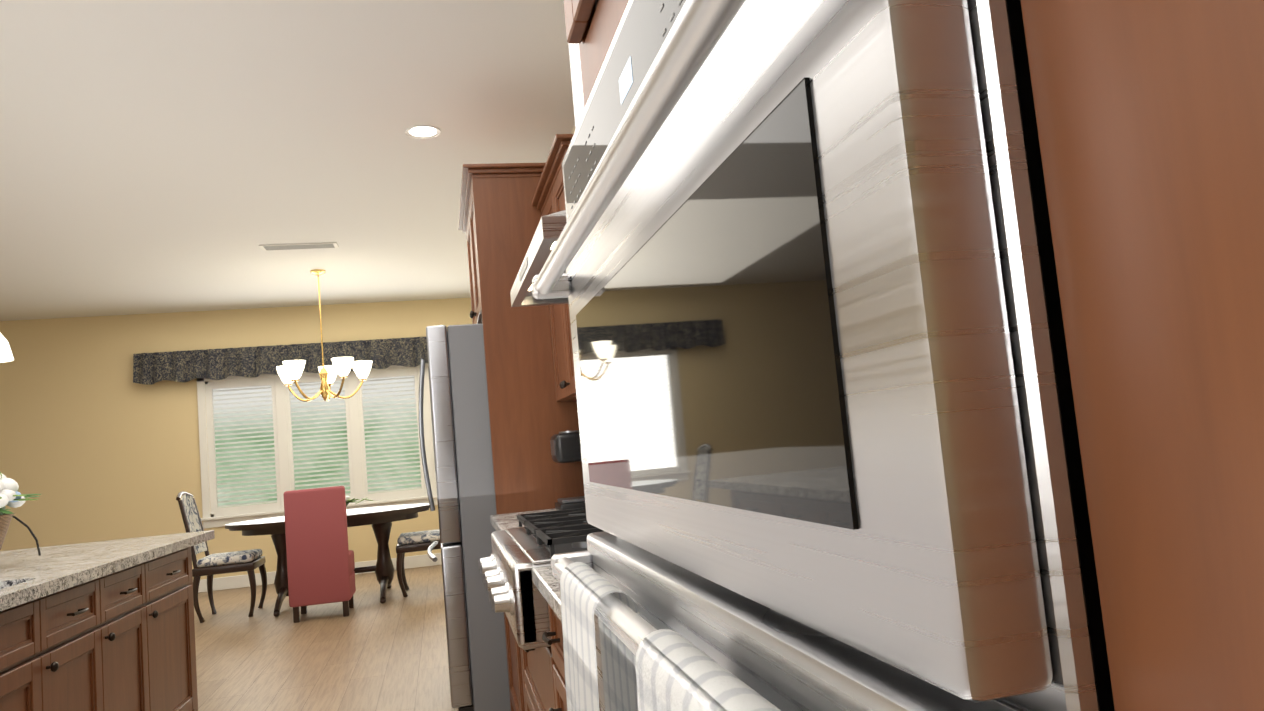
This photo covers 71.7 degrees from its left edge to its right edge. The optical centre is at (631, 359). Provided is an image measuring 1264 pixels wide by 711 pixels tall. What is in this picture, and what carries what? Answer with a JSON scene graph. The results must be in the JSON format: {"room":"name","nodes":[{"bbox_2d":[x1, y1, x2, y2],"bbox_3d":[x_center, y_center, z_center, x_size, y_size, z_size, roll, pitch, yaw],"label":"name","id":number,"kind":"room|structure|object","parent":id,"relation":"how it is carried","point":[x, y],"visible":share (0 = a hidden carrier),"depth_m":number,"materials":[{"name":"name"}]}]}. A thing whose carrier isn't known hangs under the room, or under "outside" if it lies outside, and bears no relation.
{"room":"kitchen","nodes":[
{"label":"kitchen","id":0,"kind":"room"},
{"bbox_2d":[0,298,471,579],"bbox_3d":[-5.396,1.007,9.081,8.340,2.950,0.100,-4,-5,-13],"label":"wall","id":1,"kind":"structure","parent":0,"point":[97,444],"depth_m":9.09,"materials":[{"name":"beige paint"}]},
{"bbox_2d":[133,337,427,384],"bbox_3d":[-3.316,-0.024,9.489,3.806,0.336,0.200,-4,-5,-13],"label":"window valance","id":2,"kind":"object","parent":1,"relation":"attached to","point":[190,365],"visible":0.69,"depth_m":9.33,"materials":[{"name":"fabric"}]},
{"bbox_2d":[197,363,437,528],"bbox_3d":[-3.022,0.860,9.577,3.190,1.615,0.150,-4,-5,-13],"label":"window","id":3,"kind":"structure","parent":1,"relation":"in","point":[284,457],"depth_m":9.43,"materials":[{"name":"white wood"}]},
{"bbox_2d":[290,382,350,494],"bbox_3d":[-3.391,0.871,9.511,0.568,1.232,0.055,-4,-5,-13],"label":"window blinds","id":4,"kind":"object","parent":3,"relation":"attached to","point":[301,485],"depth_m":9.50,"materials":[{"name":"white"}]},
{"bbox_2d":[362,377,420,492],"bbox_3d":[-2.661,0.825,9.675,0.568,1.239,0.055,-4,-5,-13],"label":"window blinds","id":5,"kind":"object","parent":3,"relation":"attached to","point":[374,461],"depth_m":9.66,"materials":[{"name":"white"}]},
{"bbox_2d":[198,553,441,592],"bbox_3d":[-5.269,2.400,8.897,8.323,0.130,0.015,-4,-5,-13],"label":"baseboard","id":6,"kind":"structure","parent":1,"relation":"attached to","point":[242,581],"depth_m":9.21,"materials":[{"name":"white wood"}]},
{"bbox_2d":[0,0,574,320],"bbox_3d":[-4.038,-1.231,2.591,8.440,0.100,13.760,-4,-5,-13],"label":"ceiling","id":7,"kind":"structure","parent":0,"point":[164,156],"depth_m":4.71,"materials":[{"name":"white paint"}]},
{"bbox_2d":[0,333,13,362],"bbox_3d":[-2.923,-0.576,3.884,0.270,1.164,0.270,-4,-5,-13],"label":"pendant light","id":8,"kind":"object","parent":7,"relation":"hanging from","point":[6,355],"visible":1,"depth_m":3.85,"materials":[{"name":"white glass"}]},
{"bbox_2d":[259,242,338,250],"bbox_3d":[-2.648,-0.903,6.969,0.580,0.014,0.150,-4,-5,-13],"label":"ceiling vent","id":9,"kind":"object","parent":7,"relation":"in","point":[299,246],"visible":1,"depth_m":6.94,"materials":[{"name":"white metal"}]},
{"bbox_2d":[276,269,371,401],"bbox_3d":[-2.798,-0.215,7.897,0.837,1.189,0.808,-4,-5,-13],"label":"chandelier","id":10,"kind":"object","parent":7,"relation":"hanging from","point":[290,372],"visible":1,"depth_m":7.81,"materials":[{"name":"white glass"}]},
{"bbox_2d":[405,125,440,138],"bbox_3d":[-1.136,-1.239,4.756,0.190,0.005,0.190,-4,-5,-13],"label":"recessed light","id":11,"kind":"object","parent":7,"relation":"in","point":[423,132],"visible":1,"depth_m":4.76,"materials":[{"name":"white glass"}]},
{"bbox_2d":[194,565,458,710],"bbox_3d":[-3.771,1.795,2.320,8.440,0.100,13.760,-4,-5,-13],"label":"floor","id":12,"kind":"structure","parent":0,"point":[370,652],"depth_m":5.66,"materials":[{"name":"brown wood"}]},
{"bbox_2d":[0,593,59,710],"bbox_3d":[-2.287,1.160,2.171,1.170,0.874,0.870,-4,-5,-11],"label":"base cabinet","id":13,"kind":"object","parent":12,"relation":"on","point":[29,665],"depth_m":2.61,"materials":[{"name":"brown wood"}]},
{"bbox_2d":[0,530,214,610],"bbox_3d":[-2.360,0.722,2.359,1.240,0.040,4.140,-4,-5,-11],"label":"countertop","id":14,"kind":"structure","parent":13,"relation":"on","point":[28,574],"depth_m":3.38,"materials":[{"name":"stone"}]},
{"bbox_2d":[0,472,40,555],"bbox_3d":[-2.531,0.587,3.293,0.530,0.420,0.552,-4,-5,-11],"label":"flower basket","id":15,"kind":"object","parent":14,"relation":"on","point":[11,496],"visible":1,"depth_m":3.33,"materials":[{"name":"wicker"}]},
{"bbox_2d":[56,574,115,710],"bbox_3d":[-2.398,1.223,2.757,1.170,0.874,0.570,-4,-5,-11],"label":"base cabinet","id":16,"kind":"object","parent":12,"relation":"on","point":[85,629],"depth_m":3.01,"materials":[{"name":"brown wood"}]},
{"bbox_2d":[112,559,159,710],"bbox_3d":[-2.482,1.269,3.197,1.170,0.874,0.570,-4,-5,-11],"label":"base cabinet","id":17,"kind":"object","parent":12,"relation":"on","point":[122,640],"depth_m":3.45,"materials":[{"name":"brown wood"}]},
{"bbox_2d":[156,547,197,710],"bbox_3d":[-2.585,1.327,3.743,1.170,0.874,0.787,-4,-5,-11],"label":"base cabinet","id":18,"kind":"object","parent":12,"relation":"on","point":[175,626],"depth_m":3.91,"materials":[{"name":"brown wood"}]},
{"bbox_2d":[176,491,266,622],"bbox_3d":[-3.500,1.637,7.459,0.613,1.085,0.512,-4,-5,-13],"label":"dining chair","id":19,"kind":"object","parent":12,"relation":"on","point":[208,565],"visible":0.94,"depth_m":7.27,"materials":[{"name":"brown wood"}]},
{"bbox_2d":[283,486,355,622],"bbox_3d":[-2.518,1.547,7.086,0.460,1.020,0.470,-4,-5,-13],"label":"dining chair","id":20,"kind":"object","parent":12,"relation":"on","point":[320,563],"visible":1,"depth_m":6.87,"materials":[{"name":"red fabric"}]},
{"bbox_2d":[225,503,429,616],"bbox_3d":[-2.620,1.738,7.691,1.740,0.764,1.060,-4,-5,-13],"label":"dining table","id":21,"kind":"object","parent":12,"relation":"on","point":[380,519],"visible":0.79,"depth_m":7.55,"materials":[{"name":"brown wood"}]},
{"bbox_2d":[345,495,373,506],"bbox_3d":[-2.657,1.272,7.739,0.732,0.172,0.400,-4,-5,-13],"label":"centerpiece","id":22,"kind":"object","parent":21,"relation":"on","point":[348,500],"visible":0.12,"depth_m":7.74,"materials":[{"name":"plant"}]},
{"bbox_2d":[396,529,440,596],"bbox_3d":[-1.816,1.527,7.889,0.613,1.085,0.512,-4,-5,-13],"label":"dining chair","id":23,"kind":"object","parent":12,"relation":"on","point":[416,541],"visible":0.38,"depth_m":7.63,"materials":[{"name":"brown wood"}]},
{"bbox_2d":[418,324,510,710],"bbox_3d":[-0.576,0.750,4.379,0.899,1.776,0.910,-4,-5,-13],"label":"refrigerator","id":24,"kind":"object","parent":12,"relation":"on","point":[476,649],"visible":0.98,"depth_m":3.89,"materials":[{"name":"grey metal"}]},
{"bbox_2d":[504,612,519,710],"bbox_3d":[-0.204,1.101,3.571,0.652,0.875,0.593,-4,-5,-13],"label":"base cabinet","id":25,"kind":"object","parent":12,"relation":"on","point":[512,669],"visible":0.08,"depth_m":3.63,"materials":[{"name":"brown wood"}]},
{"bbox_2d":[490,508,557,530],"bbox_3d":[-0.222,0.631,3.469,0.628,0.038,0.883,-4,-5,-13],"label":"countertop","id":26,"kind":"structure","parent":25,"relation":"on","point":[499,522],"depth_m":3.54,"materials":[{"name":"stone"}]},
{"bbox_2d":[550,430,585,509],"bbox_3d":[-0.185,0.468,3.779,0.303,0.333,0.200,-4,-5,-13],"label":"coffee maker","id":27,"kind":"object","parent":26,"relation":"on","point":[565,446],"visible":0.27,"depth_m":3.67,"materials":[{"name":"black plastic"}]},
{"bbox_2d":[515,639,525,710],"bbox_3d":[-0.110,1.054,3.140,0.652,0.875,0.290,-4,-5,-13],"label":"base cabinet","id":28,"kind":"object","parent":12,"relation":"on","point":[521,682],"visible":0.02,"depth_m":3.15,"materials":[{"name":"brown wood"}]},
{"bbox_2d":[472,177,584,710],"bbox_3d":[-0.322,0.362,3.949,0.618,2.430,0.031,-4,-5,-13],"label":"panel","id":29,"kind":"object","parent":12,"relation":"on","point":[530,416],"visible":0.36,"depth_m":3.93,"materials":[{"name":"brown wood"}]},
{"bbox_2d":[522,646,555,710],"bbox_3d":[0.027,1.068,2.532,0.652,0.715,0.943,-4,-5,-13],"label":"base cabinet","id":30,"kind":"object","parent":12,"relation":"on","point":[538,663],"visible":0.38,"depth_m":2.49,"materials":[{"name":"brown wood"}]},
{"bbox_2d":[542,604,566,710],"bbox_3d":[0.154,0.922,1.922,0.652,0.875,0.323,-4,-5,-13],"label":"base cabinet","id":31,"kind":"object","parent":12,"relation":"on","point":[555,640],"visible":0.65,"depth_m":1.94,"materials":[{"name":"brown wood"}]},
{"bbox_2d":[1021,0,1263,710],"bbox_3d":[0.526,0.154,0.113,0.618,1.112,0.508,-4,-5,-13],"label":"tall cabinet","id":32,"kind":"object","parent":12,"relation":"on","point":[1151,124],"depth_m":0.27,"materials":[{"name":"brown wood"}]},
{"bbox_3d":[0.257,0.871,1.449,0.652,0.875,0.646,-4,-5,-13],"label":"base cabinet","id":33,"kind":"object","parent":12,"relation":"on","visible":0},
{"bbox_2d":[532,566,561,621],"bbox_3d":[0.175,0.433,1.645,0.628,0.038,0.969,-4,-5,-13],"label":"countertop","id":34,"kind":"structure","parent":33,"relation":"on","point":[546,582],"depth_m":1.80,"materials":[{"name":"stone"}]},
{"bbox_2d":[478,508,604,649],"bbox_3d":[-0.072,0.584,2.563,0.719,0.244,0.939,-4,-5,-13],"label":"range","id":35,"kind":"object","parent":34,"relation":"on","point":[516,557],"visible":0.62,"depth_m":2.21,"materials":[{"name":"silver metal"}]},
{"bbox_2d":[563,0,628,107],"bbox_3d":[0.288,-0.767,0.846,0.638,0.888,0.881,-4,-5,-13],"label":"upper cabinet","id":36,"kind":"object","parent":0,"relation":"attached to","point":[592,24],"depth_m":1.09,"materials":[{"name":"brown wood"}]},
{"bbox_2d":[532,0,1114,710],"bbox_3d":[0.254,0.233,0.728,0.545,1.108,0.815,-4,-5,-13],"label":"wall oven","id":37,"kind":"object","parent":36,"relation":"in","point":[802,256],"visible":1,"depth_m":0.38,"materials":[{"name":"silver metal"}]},
{"bbox_2d":[560,562,637,710],"bbox_3d":[-0.026,0.403,0.805,0.052,0.404,0.221,-4,-5,-13],"label":"hanging towel","id":38,"kind":"object","parent":37,"relation":"hanging from","point":[585,589],"visible":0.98,"depth_m":0.81,"materials":[{"name":"white fabric"}]},
{"bbox_2d":[636,629,780,710],"bbox_3d":[0.052,0.372,0.447,0.052,0.418,0.218,-4,-5,-13],"label":"hanging towel","id":39,"kind":"object","parent":37,"relation":"hanging from","point":[676,671],"visible":1,"depth_m":0.48,"materials":[{"name":"white fabric"}]},
{"bbox_3d":[0.155,0.006,3.368,0.100,2.950,13.760,-4,-5,-13],"label":"wall","id":40,"kind":"structure","parent":0,"visible":0},
{"bbox_2d":[458,163,545,323],"bbox_3d":[-0.533,-0.523,4.526,0.658,0.646,1.135,-4,-5,-13],"label":"upper cabinet","id":41,"kind":"object","parent":40,"relation":"attached to","point":[466,223],"visible":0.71,"depth_m":4.19,"materials":[{"name":"brown wood"}]},
{"bbox_2d":[510,43,583,306],"bbox_3d":[-0.111,-0.881,2.707,0.545,1.258,1.000,-4,-5,-13],"label":"range hood","id":42,"kind":"object","parent":40,"relation":"attached to","point":[549,229],"visible":0.04,"depth_m":2.66,"materials":[{"name":"silver metal"}]},
{"bbox_2d":[532,134,576,401],"bbox_3d":[-0.164,-0.323,3.585,0.338,0.926,0.883,-4,-5,-13],"label":"upper cabinet","id":43,"kind":"object","parent":40,"relation":"attached to","point":[549,197],"visible":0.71,"depth_m":3.58,"materials":[{"name":"brown wood"}]},
{"label":"outside","id":44,"kind":"structure","parent":0,"visible":0},
{"bbox_2d":[212,376,421,507],"bbox_3d":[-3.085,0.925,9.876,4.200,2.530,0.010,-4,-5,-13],"label":"window blinds","id":45,"kind":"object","parent":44,"point":[307,430],"depth_m":9.78,"materials":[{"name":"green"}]}
]}

